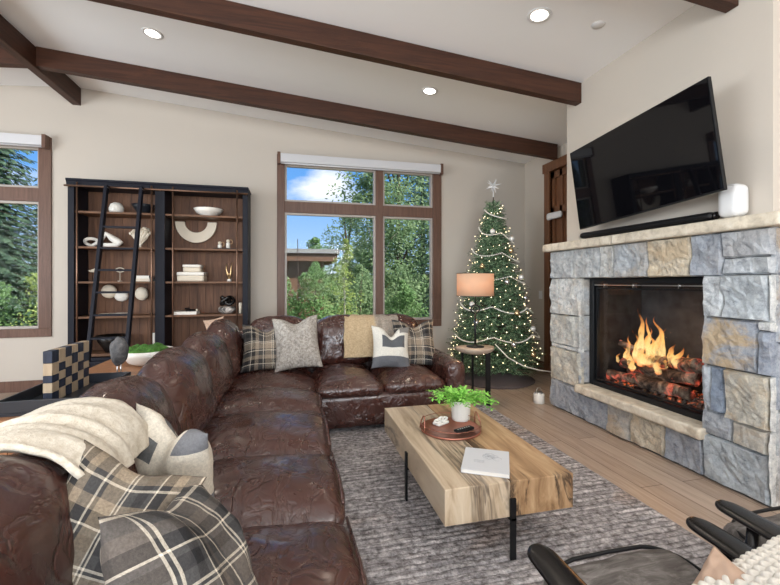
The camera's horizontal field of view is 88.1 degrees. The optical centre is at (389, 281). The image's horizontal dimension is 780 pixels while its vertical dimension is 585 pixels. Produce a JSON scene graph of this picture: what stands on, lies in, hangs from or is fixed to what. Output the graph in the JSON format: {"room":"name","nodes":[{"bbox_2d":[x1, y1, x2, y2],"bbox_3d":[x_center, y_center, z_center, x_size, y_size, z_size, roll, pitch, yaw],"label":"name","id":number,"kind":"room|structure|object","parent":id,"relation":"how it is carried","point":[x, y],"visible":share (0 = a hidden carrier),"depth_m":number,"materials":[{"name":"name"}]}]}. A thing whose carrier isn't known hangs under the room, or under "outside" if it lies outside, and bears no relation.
{"room":"living room","nodes":[
{"label":"living room","id":0,"kind":"room"},
{"bbox_2d":[0,85,524,381],"bbox_3d":[-2.545,-0.560,5.308,9.570,3.720,0.180,0,0,-14],"label":"wall","id":1,"kind":"structure","parent":0,"point":[110,136],"depth_m":5.28,"materials":[{"name":"paint"}]},
{"bbox_2d":[0,138,51,337],"bbox_3d":[-5.318,-0.537,4.590,2.560,2.385,0.142,0,0,-14],"label":"window","id":2,"kind":"structure","parent":1,"relation":"in","point":[40,195],"depth_m":4.80,"materials":[{"name":"brown wood"}]},
{"bbox_2d":[0,132,49,149],"bbox_3d":[-5.304,-1.657,4.469,2.570,0.155,0.096,0,0,-14],"label":"roller shade","id":3,"kind":"object","parent":2,"relation":"attached to","point":[11,139],"visible":1,"depth_m":4.69,"materials":[{"name":"grey fabric"}]},
{"bbox_2d":[0,357,523,392],"bbox_3d":[-2.521,1.235,5.213,9.570,0.130,0.016,0,0,-14],"label":"baseboard","id":4,"kind":"structure","parent":1,"relation":"attached to","point":[9,386],"depth_m":4.75,"materials":[{"name":"brown wood"}]},
{"bbox_2d":[277,163,440,325],"bbox_3d":[-0.396,-0.537,5.790,2.361,2.385,0.142,0,0,-14],"label":"window","id":5,"kind":"structure","parent":1,"relation":"in","point":[379,211],"depth_m":5.79,"materials":[{"name":"brown wood"}]},
{"bbox_2d":[277,151,442,175],"bbox_3d":[-0.366,-1.657,5.673,2.345,0.155,0.096,0,0,-14],"label":"roller shade","id":6,"kind":"object","parent":5,"relation":"attached to","point":[282,158],"visible":1,"depth_m":5.61,"materials":[{"name":"grey fabric"}]},
{"bbox_2d":[0,0,694,163],"bbox_3d":[-1.390,-2.233,0.572,9.970,0.774,11.170,0,0,-14],"label":"ceiling","id":7,"kind":"structure","parent":0,"point":[566,45],"depth_m":3.75,"materials":[{"name":"paint"}]},
{"bbox_2d":[0,47,25,67],"bbox_3d":[-5.306,-2.126,3.655,3.400,0.476,0.085,0,0,-14],"label":"ceiling beam","id":8,"kind":"structure","parent":7,"relation":"attached to","point":[7,60],"depth_m":3.99,"materials":[{"name":"brown wood"}]},
{"bbox_2d":[0,14,80,105],"bbox_3d":[-2.727,-2.256,0.452,0.090,0.213,9.170,0,0,-14],"label":"ridge beam","id":9,"kind":"structure","parent":7,"relation":"attached to","point":[12,41],"depth_m":4.00,"materials":[{"name":"brown wood"}]},
{"bbox_2d":[141,27,162,39],"bbox_3d":[-2.159,-2.258,3.663,0.175,0.020,0.175,0,0,-8],"label":"recessed light","id":10,"kind":"object","parent":7,"relation":"in","point":[152,33],"visible":1,"depth_m":3.65,"materials":[{"name":"white plastic"}]},
{"bbox_2d":[36,46,557,159],"bbox_3d":[-0.650,-2.019,4.790,5.995,0.692,0.085,0,0,-14],"label":"ceiling beam","id":11,"kind":"structure","parent":7,"relation":"attached to","point":[47,59],"depth_m":4.60,"materials":[{"name":"brown wood"}]},
{"bbox_2d":[87,0,580,105],"bbox_3d":[-0.691,-2.051,3.325,5.223,0.628,0.081,0,0,-14],"label":"ceiling beam","id":12,"kind":"structure","parent":7,"relation":"attached to","point":[226,15],"depth_m":3.38,"materials":[{"name":"brown wood"}]},
{"bbox_2d":[421,87,437,94],"bbox_3d":[0.423,-2.037,4.303,0.175,0.020,0.175,0,0,-8],"label":"recessed light","id":13,"kind":"object","parent":7,"relation":"in","point":[426,90],"visible":1,"depth_m":4.29,"materials":[{"name":"white plastic"}]},
{"bbox_2d":[527,7,551,22],"bbox_3d":[1.124,-2.006,3.032,0.175,0.020,0.175,0,0,-8],"label":"recessed light","id":14,"kind":"object","parent":7,"relation":"in","point":[539,14],"visible":1,"depth_m":3.02,"materials":[{"name":"white plastic"}]},
{"bbox_2d":[684,0,738,12],"bbox_3d":[-0.356,-2.051,1.951,5.223,0.628,0.080,0,0,-14],"label":"ceiling beam","id":15,"kind":"structure","parent":7,"relation":"attached to","point":[724,6],"depth_m":2.54,"materials":[{"name":"brown wood"}]},
{"bbox_2d":[0,368,779,548],"bbox_3d":[-1.437,1.400,0.766,9.970,0.200,9.570,0,0,-14],"label":"floor","id":16,"kind":"structure","parent":0,"point":[677,492],"depth_m":2.90,"materials":[{"name":"brown wood"}]},
{"bbox_2d":[0,359,142,454],"bbox_3d":[-1.679,0.927,2.349,0.390,0.745,1.500,0,0,-14],"label":"console table","id":17,"kind":"object","parent":16,"relation":"on","point":[107,366],"visible":0.02,"depth_m":2.56,"materials":[{"name":"brown wood"}]},
{"bbox_2d":[0,372,130,416],"bbox_3d":[-1.520,0.523,1.930,0.324,0.062,0.510,0,0,-14],"label":"serving tray","id":18,"kind":"object","parent":17,"relation":"on","point":[26,401],"visible":0.27,"depth_m":1.77,"materials":[{"name":"black wood"}]},
{"bbox_2d":[43,341,88,398],"bbox_3d":[-1.570,0.425,1.964,0.036,0.231,0.339,0,0,-14],"label":"sculpture","id":19,"kind":"object","parent":18,"relation":"on","point":[65,368],"visible":0.96,"depth_m":1.91,"materials":[{"name":"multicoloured wood"}]},
{"bbox_2d":[109,336,128,371],"bbox_3d":[-1.546,0.432,2.299,0.095,0.244,0.084,0,0,-14],"label":"stone sculpture","id":20,"kind":"object","parent":17,"relation":"on","point":[119,348],"visible":0.91,"depth_m":2.27,"materials":[{"name":"grey stone"}]},
{"bbox_2d":[126,343,171,365],"bbox_3d":[-1.636,0.484,2.720,0.324,0.140,0.324,0,0,-31],"label":"moss bowl","id":21,"kind":"object","parent":17,"relation":"on","point":[138,355],"visible":0.73,"depth_m":2.61,"materials":[{"name":"white ceramic"}]},
{"bbox_2d":[87,185,143,367],"bbox_3d":[-2.999,0.100,4.379,0.416,2.400,0.552,0,0,-14],"label":"library ladder","id":22,"kind":"object","parent":16,"relation":"on","point":[90,338],"visible":0.77,"depth_m":4.40,"materials":[{"name":"black paint"}]},
{"bbox_2d":[64,178,250,367],"bbox_3d":[-2.747,0.062,4.934,1.952,2.475,0.421,0,0,-14],"label":"bookcase","id":23,"kind":"object","parent":16,"relation":"on","point":[164,254],"visible":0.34,"depth_m":4.99,"materials":[{"name":"black paint"}]},
{"bbox_2d":[83,232,122,246],"bbox_3d":[-3.413,-0.504,4.805,0.416,0.195,0.091,0,0,-14],"label":"sculpture","id":24,"kind":"object","parent":23,"relation":"on","point":[116,242],"visible":0.81,"depth_m":4.79,"materials":[{"name":"white ceramic"}]},
{"bbox_2d":[101,285,116,297],"bbox_3d":[-3.410,0.114,4.891,0.126,0.166,0.143,0,0,39],"label":"wall ornament","id":25,"kind":"object","parent":23,"relation":"attached to","point":[106,287],"visible":0.89,"depth_m":4.86,"materials":[{"name":"beige ceramic"}]},
{"bbox_2d":[95,333,125,352],"bbox_3d":[-3.307,0.730,4.783,0.320,0.200,0.320,0,0,-14],"label":"fruit bowl","id":26,"kind":"object","parent":23,"relation":"on","point":[105,344],"visible":0.45,"depth_m":4.69,"materials":[{"name":"black wood"}]},
{"bbox_2d":[109,202,123,211],"bbox_3d":[-3.285,-0.886,4.840,0.156,0.137,0.156,0,0,-14],"label":"ceramic pot","id":27,"kind":"object","parent":23,"relation":"on","point":[115,206],"visible":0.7,"depth_m":4.78,"materials":[{"name":"white ceramic"}]},
{"bbox_2d":[114,293,128,300],"bbox_3d":[-3.279,0.175,4.923,0.120,0.123,0.125,0,0,35],"label":"wall ornament","id":28,"kind":"object","parent":23,"relation":"attached to","point":[118,296],"visible":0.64,"depth_m":4.89,"materials":[{"name":"white ceramic"}]},
{"bbox_2d":[129,227,150,246],"bbox_3d":[-3.028,-0.543,4.892,0.247,0.265,0.060,0,0,-14],"label":"sculpture","id":29,"kind":"object","parent":23,"relation":"on","point":[144,234],"visible":0.65,"depth_m":4.88,"materials":[{"name":"white ceramic"}]},
{"bbox_2d":[135,287,147,299],"bbox_3d":[-3.066,0.145,4.975,0.120,0.162,0.123,0,0,34],"label":"wall ornament","id":30,"kind":"object","parent":23,"relation":"attached to","point":[141,293],"visible":1,"depth_m":4.95,"materials":[{"name":"beige ceramic"}]},
{"bbox_2d":[132,203,154,212],"bbox_3d":[-3.003,-0.877,4.908,0.250,0.120,0.250,0,0,-14],"label":"fruit bowl","id":31,"kind":"object","parent":23,"relation":"on","point":[146,208],"visible":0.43,"depth_m":4.84,"materials":[{"name":"black"}]},
{"bbox_2d":[174,310,199,314],"bbox_3d":[-2.524,0.380,4.994,0.272,0.036,0.200,0,0,-14],"label":"book","id":32,"kind":"object","parent":23,"relation":"on","point":[198,311],"visible":0.89,"depth_m":4.91,"materials":[{"name":"white paper"}]},
{"bbox_2d":[177,272,207,280],"bbox_3d":[-2.459,-0.065,5.021,0.308,0.114,0.228,0,0,-14],"label":"storage box","id":33,"kind":"object","parent":23,"relation":"on","point":[184,276],"visible":0.86,"depth_m":4.92,"materials":[{"name":"beige ceramic"}]},
{"bbox_2d":[183,265,203,271],"bbox_3d":[-2.449,-0.169,5.023,0.208,0.090,0.188,0,0,-14],"label":"storage box","id":34,"kind":"object","parent":33,"relation":"on","point":[186,268],"visible":0.94,"depth_m":4.94,"materials":[{"name":"beige ceramic"}]},
{"bbox_2d":[175,221,216,242],"bbox_3d":[-2.479,-0.633,5.166,0.490,0.265,0.056,0,0,-14],"label":"sculpture","id":35,"kind":"object","parent":23,"relation":"attached to","point":[209,231],"visible":1,"depth_m":5.14,"materials":[{"name":"beige ceramic"}]},
{"bbox_2d":[193,207,222,215],"bbox_3d":[-2.279,-0.867,5.064,0.344,0.098,0.344,0,0,-14],"label":"fruit bowl","id":36,"kind":"object","parent":23,"relation":"on","point":[200,210],"visible":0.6,"depth_m":4.96,"materials":[{"name":"white ceramic"}]},
{"bbox_2d":[218,306,235,313],"bbox_3d":[-2.070,0.353,5.115,0.210,0.088,0.210,0,0,-14],"label":"bowl","id":37,"kind":"object","parent":23,"relation":"on","point":[223,309],"visible":1,"depth_m":5.04,"materials":[{"name":"white ceramic"}]},
{"bbox_2d":[219,295,234,305],"bbox_3d":[-2.062,0.238,5.117,0.187,0.133,0.133,0,0,-14],"label":"knot sculpture","id":38,"kind":"object","parent":37,"relation":"on","point":[226,300],"visible":1,"depth_m":5.08,"materials":[{"name":"black wood"}]},
{"bbox_2d":[0,313,464,584],"bbox_3d":[-0.246,0.820,2.425,2.408,0.961,4.278,0,0,-14],"label":"sectional sofa","id":39,"kind":"object","parent":16,"relation":"on","point":[274,471],"visible":0.67,"depth_m":1.82,"materials":[{"name":"brown leather"}]},
{"bbox_2d":[0,453,73,584],"bbox_3d":[-0.825,0.631,0.738,0.326,0.524,0.943,-13,3,-13],"label":"cushion","id":40,"kind":"object","parent":39,"relation":"on","point":[37,537],"depth_m":0.84,"materials":[{"name":"brown leather"}]},
{"bbox_2d":[0,397,148,478],"bbox_3d":[-0.980,0.544,1.110,0.484,0.352,0.403,0,0,-14],"label":"throw blanket","id":41,"kind":"object","parent":39,"relation":"on","point":[56,432],"visible":0.9,"depth_m":1.13,"materials":[{"name":"white fabric"}]},
{"bbox_2d":[79,375,181,473],"bbox_3d":[-1.019,0.631,1.535,0.325,0.526,0.785,-13,3,-13],"label":"cushion","id":42,"kind":"object","parent":39,"relation":"on","point":[131,389],"depth_m":1.55,"materials":[{"name":"white fabric"}]},
{"bbox_2d":[67,439,206,584],"bbox_3d":[-0.699,0.648,0.965,0.444,0.473,0.224,0,0,-6],"label":"throw pillow","id":43,"kind":"object","parent":39,"relation":"on","point":[107,487],"visible":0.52,"depth_m":0.97,"materials":[{"name":"fabric"}]},
{"bbox_2d":[134,403,214,497],"bbox_3d":[-0.739,0.650,1.380,0.407,0.456,0.195,0,0,22],"label":"throw pillow","id":44,"kind":"object","parent":39,"relation":"on","point":[189,453],"visible":0.49,"depth_m":1.31,"materials":[{"name":"white fabric"}]},
{"bbox_2d":[137,346,216,432],"bbox_3d":[-1.203,0.631,2.280,0.327,0.525,0.843,-13,3,-13],"label":"cushion","id":45,"kind":"object","parent":39,"relation":"on","point":[185,375],"depth_m":2.10,"materials":[{"name":"brown leather"}]},
{"bbox_2d":[98,485,257,584],"bbox_3d":[-0.416,0.677,0.854,0.264,0.525,0.525,0,0,-2],"label":"throw pillow","id":46,"kind":"object","parent":39,"relation":"on","point":[196,540],"visible":0.97,"depth_m":0.77,"materials":[{"name":"fabric"}]},
{"bbox_2d":[181,331,233,402],"bbox_3d":[-1.386,0.632,3.037,0.325,0.529,0.797,-13,3,-13],"label":"cushion","id":47,"kind":"object","parent":39,"relation":"on","point":[215,348],"depth_m":2.86,"materials":[{"name":"brown leather"}]},
{"bbox_2d":[206,319,243,377],"bbox_3d":[-1.551,0.614,3.774,0.321,0.541,0.780,-10,3,-16],"label":"cushion","id":48,"kind":"object","parent":39,"relation":"on","point":[233,337],"depth_m":3.55,"materials":[{"name":"brown leather"}]},
{"bbox_2d":[240,324,290,372],"bbox_3d":[-1.150,0.604,3.742,0.440,0.407,0.264,0,0,-16],"label":"throw pillow","id":49,"kind":"object","parent":39,"relation":"on","point":[259,353],"visible":0.63,"depth_m":3.65,"materials":[{"name":"beige fabric"}]},
{"bbox_2d":[204,410,330,459],"bbox_3d":[-0.793,0.898,2.355,0.875,0.208,0.747,0,0,-14],"label":"seat cushion","id":50,"kind":"object","parent":39,"relation":"on","point":[252,432],"depth_m":2.20,"materials":[{"name":"brown leather"}]},
{"bbox_2d":[213,387,322,415],"bbox_3d":[-0.941,0.897,2.964,0.878,0.207,0.577,0,0,-14],"label":"seat cushion","id":51,"kind":"object","parent":39,"relation":"on","point":[260,399],"depth_m":2.83,"materials":[{"name":"brown leather"}]},
{"bbox_2d":[227,367,314,391],"bbox_3d":[-1.107,0.897,3.636,0.864,0.205,0.850,0,0,-14],"label":"seat cushion","id":52,"kind":"object","parent":39,"relation":"on","point":[301,377],"depth_m":3.44,"materials":[{"name":"brown leather"}]},
{"bbox_2d":[243,315,304,367],"bbox_3d":[-1.123,0.614,4.104,0.708,0.546,0.311,0,-9,-14],"label":"cushion","id":53,"kind":"object","parent":39,"relation":"on","point":[265,324],"depth_m":4.02,"materials":[{"name":"grey fabric"}]},
{"bbox_2d":[213,454,344,527],"bbox_3d":[-0.639,0.895,1.722,0.873,0.209,0.624,0,0,-14],"label":"seat cushion","id":54,"kind":"object","parent":39,"relation":"on","point":[257,489],"depth_m":1.61,"materials":[{"name":"brown leather"}]},
{"bbox_2d":[272,314,322,371],"bbox_3d":[-0.866,0.562,3.754,0.449,0.497,0.281,0,0,-17],"label":"throw pillow","id":55,"kind":"object","parent":39,"relation":"on","point":[297,346],"visible":1,"depth_m":3.68,"materials":[{"name":"grey fabric"}]},
{"bbox_2d":[242,521,368,584],"bbox_3d":[-0.496,0.896,1.143,0.877,0.209,0.634,0,0,-14],"label":"seat cushion","id":56,"kind":"object","parent":39,"relation":"on","point":[281,552],"depth_m":1.22,"materials":[{"name":"brown leather"}]},
{"bbox_2d":[317,314,369,364],"bbox_3d":[-0.519,0.614,4.252,0.648,0.540,0.307,0,-9,-14],"label":"cushion","id":57,"kind":"object","parent":39,"relation":"on","point":[330,329],"depth_m":4.10,"materials":[{"name":"brown leather"}]},
{"bbox_2d":[312,363,383,398],"bbox_3d":[-0.425,0.897,3.793,0.635,0.204,0.874,0,0,-14],"label":"seat cushion","id":58,"kind":"object","parent":39,"relation":"on","point":[332,380],"depth_m":3.47,"materials":[{"name":"brown leather"}]},
{"bbox_2d":[343,314,397,357],"bbox_3d":[-0.216,0.552,4.357,0.644,0.410,0.625,0,0,-14],"label":"throw blanket","id":59,"kind":"object","parent":39,"relation":"on","point":[358,335],"visible":0.81,"depth_m":4.11,"materials":[{"name":"beige fabric"}]},
{"bbox_2d":[371,326,409,368],"bbox_3d":[0.009,0.628,3.870,0.398,0.408,0.208,0,0,-9],"label":"throw pillow","id":60,"kind":"object","parent":39,"relation":"on","point":[388,351],"visible":0.98,"depth_m":3.81,"materials":[{"name":"white fabric"}]},
{"bbox_2d":[369,313,418,361],"bbox_3d":[0.043,0.612,4.387,0.614,0.540,0.305,0,-9,-14],"label":"cushion","id":61,"kind":"object","parent":39,"relation":"on","point":[408,320],"depth_m":4.35,"materials":[{"name":"white fabric"}]},
{"bbox_2d":[369,363,445,393],"bbox_3d":[0.140,0.896,3.937,0.628,0.206,0.856,0,0,-14],"label":"seat cushion","id":62,"kind":"object","parent":39,"relation":"on","point":[414,378],"depth_m":3.60,"materials":[{"name":"brown leather"}]},
{"bbox_2d":[391,319,434,364],"bbox_3d":[0.251,0.614,4.077,0.462,0.457,0.246,0,0,-12],"label":"throw pillow","id":63,"kind":"object","parent":39,"relation":"on","point":[421,349],"visible":0.67,"depth_m":4.02,"materials":[{"name":"beige fabric"}]},
{"bbox_2d":[455,345,493,405],"bbox_3d":[0.923,0.999,4.319,0.436,0.603,0.348,0,0,-14],"label":"side table","id":64,"kind":"object","parent":16,"relation":"on","point":[487,349],"visible":0.78,"depth_m":4.22,"materials":[{"name":"brown wood"}]},
{"bbox_2d":[456,273,493,347],"bbox_3d":[0.915,0.301,4.330,0.398,0.791,0.398,0,0,-14],"label":"table lamp","id":65,"kind":"object","parent":64,"relation":"on","point":[475,285],"visible":1,"depth_m":4.17,"materials":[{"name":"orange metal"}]},
{"bbox_2d":[446,197,544,376],"bbox_3d":[1.372,0.080,5.417,1.318,2.440,1.328,0,0,-34],"label":"tree","id":66,"kind":"object","parent":16,"relation":"on","point":[492,265],"visible":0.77,"depth_m":5.21,"materials":[{"name":"green plant"}]},
{"bbox_2d":[448,205,542,369],"bbox_3d":[1.389,0.042,5.416,1.257,2.132,1.162,0,0,35],"label":"string lights","id":67,"kind":"object","parent":66,"relation":"attached to","point":[502,205],"visible":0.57,"depth_m":5.11,"materials":[{"name":"white plastic"}]},
{"bbox_2d":[455,331,539,342],"bbox_3d":[1.457,0.695,5.101,1.149,0.114,0.554,0,0,-14],"label":"bead garland","id":68,"kind":"object","parent":66,"relation":"hanging from","point":[534,331],"visible":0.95,"depth_m":4.92,"materials":[{"name":"white"}]},
{"bbox_2d":[465,366,534,389],"bbox_3d":[1.399,1.215,5.404,1.076,0.170,1.072,0,0,-14],"label":"tree skirt","id":69,"kind":"object","parent":16,"relation":"on","point":[507,381],"visible":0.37,"depth_m":5.07,"materials":[{"name":"grey fabric"}]},
{"bbox_2d":[329,404,733,584],"bbox_3d":[0.333,1.289,2.222,2.328,0.021,3.682,0,0,-14],"label":"area rug","id":70,"kind":"object","parent":16,"relation":"on","point":[399,541],"visible":0.36,"depth_m":2.11,"materials":[{"name":"carpet"}]},
{"bbox_2d":[385,403,572,560],"bbox_3d":[0.422,1.103,2.450,0.684,0.359,1.224,0,0,-14],"label":"coffee table","id":71,"kind":"object","parent":70,"relation":"on","point":[537,483],"visible":0.73,"depth_m":1.96,"materials":[{"name":"brown wood"}]},
{"bbox_2d":[419,411,481,440],"bbox_3d":[0.379,0.872,2.521,0.379,0.100,0.376,0,0,-14],"label":"round tray","id":72,"kind":"object","parent":71,"relation":"on","point":[444,432],"visible":0.93,"depth_m":2.49,"materials":[{"name":"orange metal"}]},
{"bbox_2d":[433,416,448,425],"bbox_3d":[0.328,0.891,2.602,0.122,0.050,0.060,0,0,-42],"label":"ornament","id":73,"kind":"object","parent":72,"relation":"on","point":[440,421],"visible":1,"depth_m":2.58,"materials":[{"name":"white ceramic"}]},
{"bbox_2d":[427,385,498,421],"bbox_3d":[0.480,0.805,2.700,0.480,0.221,0.494,0,0,5],"label":"potted fern","id":74,"kind":"object","parent":72,"relation":"on","point":[460,402],"visible":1,"depth_m":2.63,"materials":[{"name":"green plant"}]},
{"bbox_2d":[454,425,473,432],"bbox_3d":[0.456,0.905,2.478,0.140,0.020,0.045,0,0,-34],"label":"remote control","id":75,"kind":"object","parent":72,"relation":"on","point":[469,427],"visible":0.98,"depth_m":2.46,"materials":[{"name":"black plastic"}]},
{"bbox_2d":[461,447,509,478],"bbox_3d":[0.487,0.910,2.043,0.226,0.022,0.262,0,0,16],"label":"book","id":76,"kind":"object","parent":71,"relation":"on","point":[494,463],"visible":1,"depth_m":2.01,"materials":[{"name":"white paper"}]},
{"bbox_2d":[527,516,754,584],"bbox_3d":[0.762,0.849,0.847,0.659,0.908,0.841,0,0,-14],"label":"armchair","id":77,"kind":"object","parent":70,"relation":"on","point":[655,565],"visible":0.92,"depth_m":1.15,"materials":[{"name":"black wood"}]},
{"bbox_2d":[692,545,745,584],"bbox_3d":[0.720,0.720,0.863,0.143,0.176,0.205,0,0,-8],"label":"throw pillow","id":78,"kind":"object","parent":77,"relation":"on","point":[716,565],"visible":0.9,"depth_m":0.92,"materials":[{"name":"beige fabric"}]},
{"bbox_2d":[692,535,779,584],"bbox_3d":[0.897,0.612,0.760,0.459,0.175,0.457,0,0,-19],"label":"knitted throw","id":79,"kind":"object","parent":77,"relation":"on","point":[761,566],"visible":0.94,"depth_m":0.90,"materials":[{"name":"beige fabric"}]},
{"bbox_2d":[715,500,779,548],"bbox_3d":[1.466,0.848,1.075,0.657,0.910,0.832,0,0,-14],"label":"armchair","id":80,"kind":"object","parent":70,"relation":"on","point":[753,529],"visible":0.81,"depth_m":1.28,"materials":[{"name":"black wood"}]},
{"bbox_2d":[533,387,543,403],"bbox_3d":[1.599,1.216,4.332,0.112,0.168,0.112,0,0,-14],"label":"candle lantern","id":81,"kind":"object","parent":16,"relation":"on","point":[538,396],"visible":1,"depth_m":4.29,"materials":[{"name":"white ceramic"}]},
{"bbox_2d":[543,211,779,506],"bbox_3d":[2.347,0.453,3.371,0.986,1.695,2.174,0,0,-14],"label":"stone fireplace","id":82,"kind":"object","parent":16,"relation":"on","point":[735,445],"visible":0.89,"depth_m":2.62,"materials":[{"name":"grey stone"}]},
{"bbox_2d":[590,278,704,420],"bbox_3d":[2.322,0.468,3.340,0.595,0.995,1.160,0,0,-14],"label":"fireplace insert","id":83,"kind":"object","parent":82,"relation":"on","point":[646,345],"visible":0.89,"depth_m":3.59,"materials":[{"name":"black metal"}]},
{"bbox_2d":[579,211,719,238],"bbox_3d":[1.947,-0.427,3.182,0.074,0.056,1.224,0,0,-15],"label":"soundbar","id":84,"kind":"object","parent":82,"relation":"on","point":[708,216],"visible":0.94,"depth_m":2.99,"materials":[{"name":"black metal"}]},
{"bbox_2d":[718,184,747,217],"bbox_3d":[2.128,-0.502,2.500,0.110,0.202,0.135,0,0,-14],"label":"speaker","id":85,"kind":"object","parent":82,"relation":"on","point":[733,201],"visible":0.92,"depth_m":2.45},
{"bbox_2d":[451,402,470,421],"bbox_3d":[0.472,0.850,2.688,0.134,0.132,0.134,0,0,-14],"label":"plant pot","id":86,"kind":"object","parent":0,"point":[459,413],"depth_m":2.63,"materials":[{"name":"white ceramic"}]},
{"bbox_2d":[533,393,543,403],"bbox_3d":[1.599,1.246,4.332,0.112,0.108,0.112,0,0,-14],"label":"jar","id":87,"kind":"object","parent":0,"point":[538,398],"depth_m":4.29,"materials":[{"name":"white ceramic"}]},
{"bbox_2d":[525,143,566,360],"bbox_3d":[3.278,-0.450,2.008,0.180,3.500,9.350,0,0,-14],"label":"wall","id":88,"kind":"structure","parent":0,"point":[534,178],"depth_m":6.08,"materials":[{"name":"paint"}]},
{"bbox_2d":[542,154,566,372],"bbox_3d":[2.363,-0.195,5.537,0.165,2.990,0.660,0,0,-14],"label":"door","id":89,"kind":"structure","parent":88,"relation":"in","point":[558,190],"depth_m":5.72,"materials":[{"name":"brown wood"}]},
{"bbox_2d":[547,211,561,219],"bbox_3d":[2.263,-0.917,5.554,0.060,0.099,0.307,0,0,-14],"label":"towel","id":90,"kind":"object","parent":89,"relation":"hanging from","point":[558,214],"visible":1,"depth_m":5.52,"materials":[{"name":"white fabric"}]},
{"bbox_2d":[567,0,779,240],"bbox_3d":[2.430,-1.230,3.334,0.840,1.660,1.813,0,0,-14],"label":"wall","id":91,"kind":"structure","parent":0,"point":[739,48],"depth_m":2.70,"materials":[{"name":"paint"}]},
{"bbox_2d":[570,76,726,229],"bbox_3d":[1.891,-0.850,3.018,0.276,0.771,1.273,0,0,-14],"label":"television","id":92,"kind":"object","parent":91,"relation":"attached to","point":[670,153],"visible":1,"depth_m":2.80,"materials":[{"name":"black metal"}]},
{"label":"outside","id":93,"kind":"structure","parent":0,"visible":0},
{"bbox_2d":[15,274,428,316],"bbox_3d":[-7.389,0.595,30.312,80.000,3.543,50.000,0,0,-14],"label":"ground","id":94,"kind":"structure","parent":93,"point":[327,302],"depth_m":29.65,"materials":[{"name":"plant"}]},
{"bbox_2d":[0,281,36,325],"bbox_3d":[-7.870,1.125,7.884,1.421,2.456,2.135,0,0,38],"label":"leafy shrub","id":95,"kind":"object","parent":94,"relation":"on","point":[5,314],"visible":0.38,"depth_m":8.14,"materials":[{"name":"green plant"}]},
{"bbox_2d":[0,149,37,325],"bbox_3d":[-9.418,-1.371,9.354,4.346,7.756,4.418,0,0,20],"label":"conifer tree","id":96,"kind":"object","parent":94,"relation":"on","point":[10,256],"visible":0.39,"depth_m":9.26,"materials":[{"name":"green plant"}]},
{"bbox_2d":[8,272,37,325],"bbox_3d":[-6.846,1.006,8.011,1.954,2.693,1.706,0,0,-6],"label":"leafy shrub","id":97,"kind":"object","parent":94,"relation":"on","point":[29,280],"visible":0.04,"depth_m":7.69,"materials":[{"name":"green plant"}]},
{"bbox_2d":[11,179,37,325],"bbox_3d":[-11.066,-1.268,13.725,4.188,7.549,4.047,0,0,36],"label":"conifer tree","id":98,"kind":"object","parent":94,"relation":"on","point":[35,179],"visible":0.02,"depth_m":13.26,"materials":[{"name":"green plant"}]},
{"bbox_2d":[287,277,301,316],"bbox_3d":[-2.579,0.970,9.118,1.383,2.763,1.430,0,0,-14],"label":"leafy shrub","id":99,"kind":"object","parent":94,"relation":"on","point":[294,308],"visible":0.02,"depth_m":9.25,"materials":[{"name":"green plant"}]},
{"bbox_2d":[287,248,339,317],"bbox_3d":[-7.724,0.510,18.703,10.250,3.880,4.600,0,0,-14],"label":"house","id":100,"kind":"structure","parent":94,"relation":"on","point":[306,257],"depth_m":17.75,"materials":[{"name":"brown"}]},
{"bbox_2d":[290,261,352,319],"bbox_3d":[-1.648,0.917,9.675,1.408,2.866,1.250,0,0,23],"label":"leafy shrub","id":101,"kind":"object","parent":94,"relation":"on","point":[317,300],"visible":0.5,"depth_m":9.58,"materials":[{"name":"green plant"}]},
{"bbox_2d":[306,236,338,304],"bbox_3d":[-4.705,-0.225,24.584,3.816,5.155,3.800,0,0,-14],"label":"leafy tree","id":102,"kind":"object","parent":94,"relation":"on","point":[315,242],"visible":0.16,"depth_m":24.61,"materials":[{"name":"green plant"}]},
{"bbox_2d":[324,238,366,314],"bbox_3d":[-0.970,0.685,8.898,0.771,3.332,0.833,0,0,24],"label":"leafy tree","id":103,"kind":"object","parent":94,"relation":"on","point":[345,240],"visible":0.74,"depth_m":8.95,"materials":[{"name":"green plant"}]},
{"bbox_2d":[321,200,385,314],"bbox_3d":[-2.104,-1.083,22.699,3.941,6.878,4.248,0,0,-25],"label":"leafy tree","id":104,"kind":"object","parent":94,"relation":"on","point":[348,236],"visible":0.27,"depth_m":22.07,"materials":[{"name":"green plant"}]},
{"bbox_2d":[329,263,393,314],"bbox_3d":[-0.819,0.931,10.364,1.804,2.839,1.687,0,0,-14],"label":"leafy shrub","id":105,"kind":"object","parent":94,"relation":"on","point":[358,268],"visible":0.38,"depth_m":10.12,"materials":[{"name":"green plant"}]},
{"bbox_2d":[325,171,428,316],"bbox_3d":[0.382,-2.068,13.054,3.780,8.837,5.050,0,0,21],"label":"leafy tree","id":106,"kind":"object","parent":94,"relation":"on","point":[397,180],"visible":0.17,"depth_m":12.52,"materials":[{"name":"green plant"}]},
{"bbox_2d":[341,173,419,314],"bbox_3d":[-0.317,-0.509,11.366,2.310,5.718,1.707,0,0,7],"label":"leafy tree","id":107,"kind":"object","parent":94,"relation":"on","point":[362,256],"visible":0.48,"depth_m":11.16,"materials":[{"name":"green plant"}]},
{"bbox_2d":[385,279,428,316],"bbox_3d":[0.275,1.137,9.999,1.352,2.426,1.144,0,0,-33],"label":"leafy shrub","id":108,"kind":"object","parent":94,"relation":"on","point":[404,291],"visible":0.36,"depth_m":9.87,"materials":[{"name":"green plant"}]},
{"bbox_2d":[393,175,428,315],"bbox_3d":[1.877,-1.905,13.799,3.311,8.514,3.520,0,0,42],"label":"leafy tree","id":109,"kind":"object","parent":94,"relation":"on","point":[417,193],"visible":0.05,"depth_m":13.38,"materials":[{"name":"green plant"}]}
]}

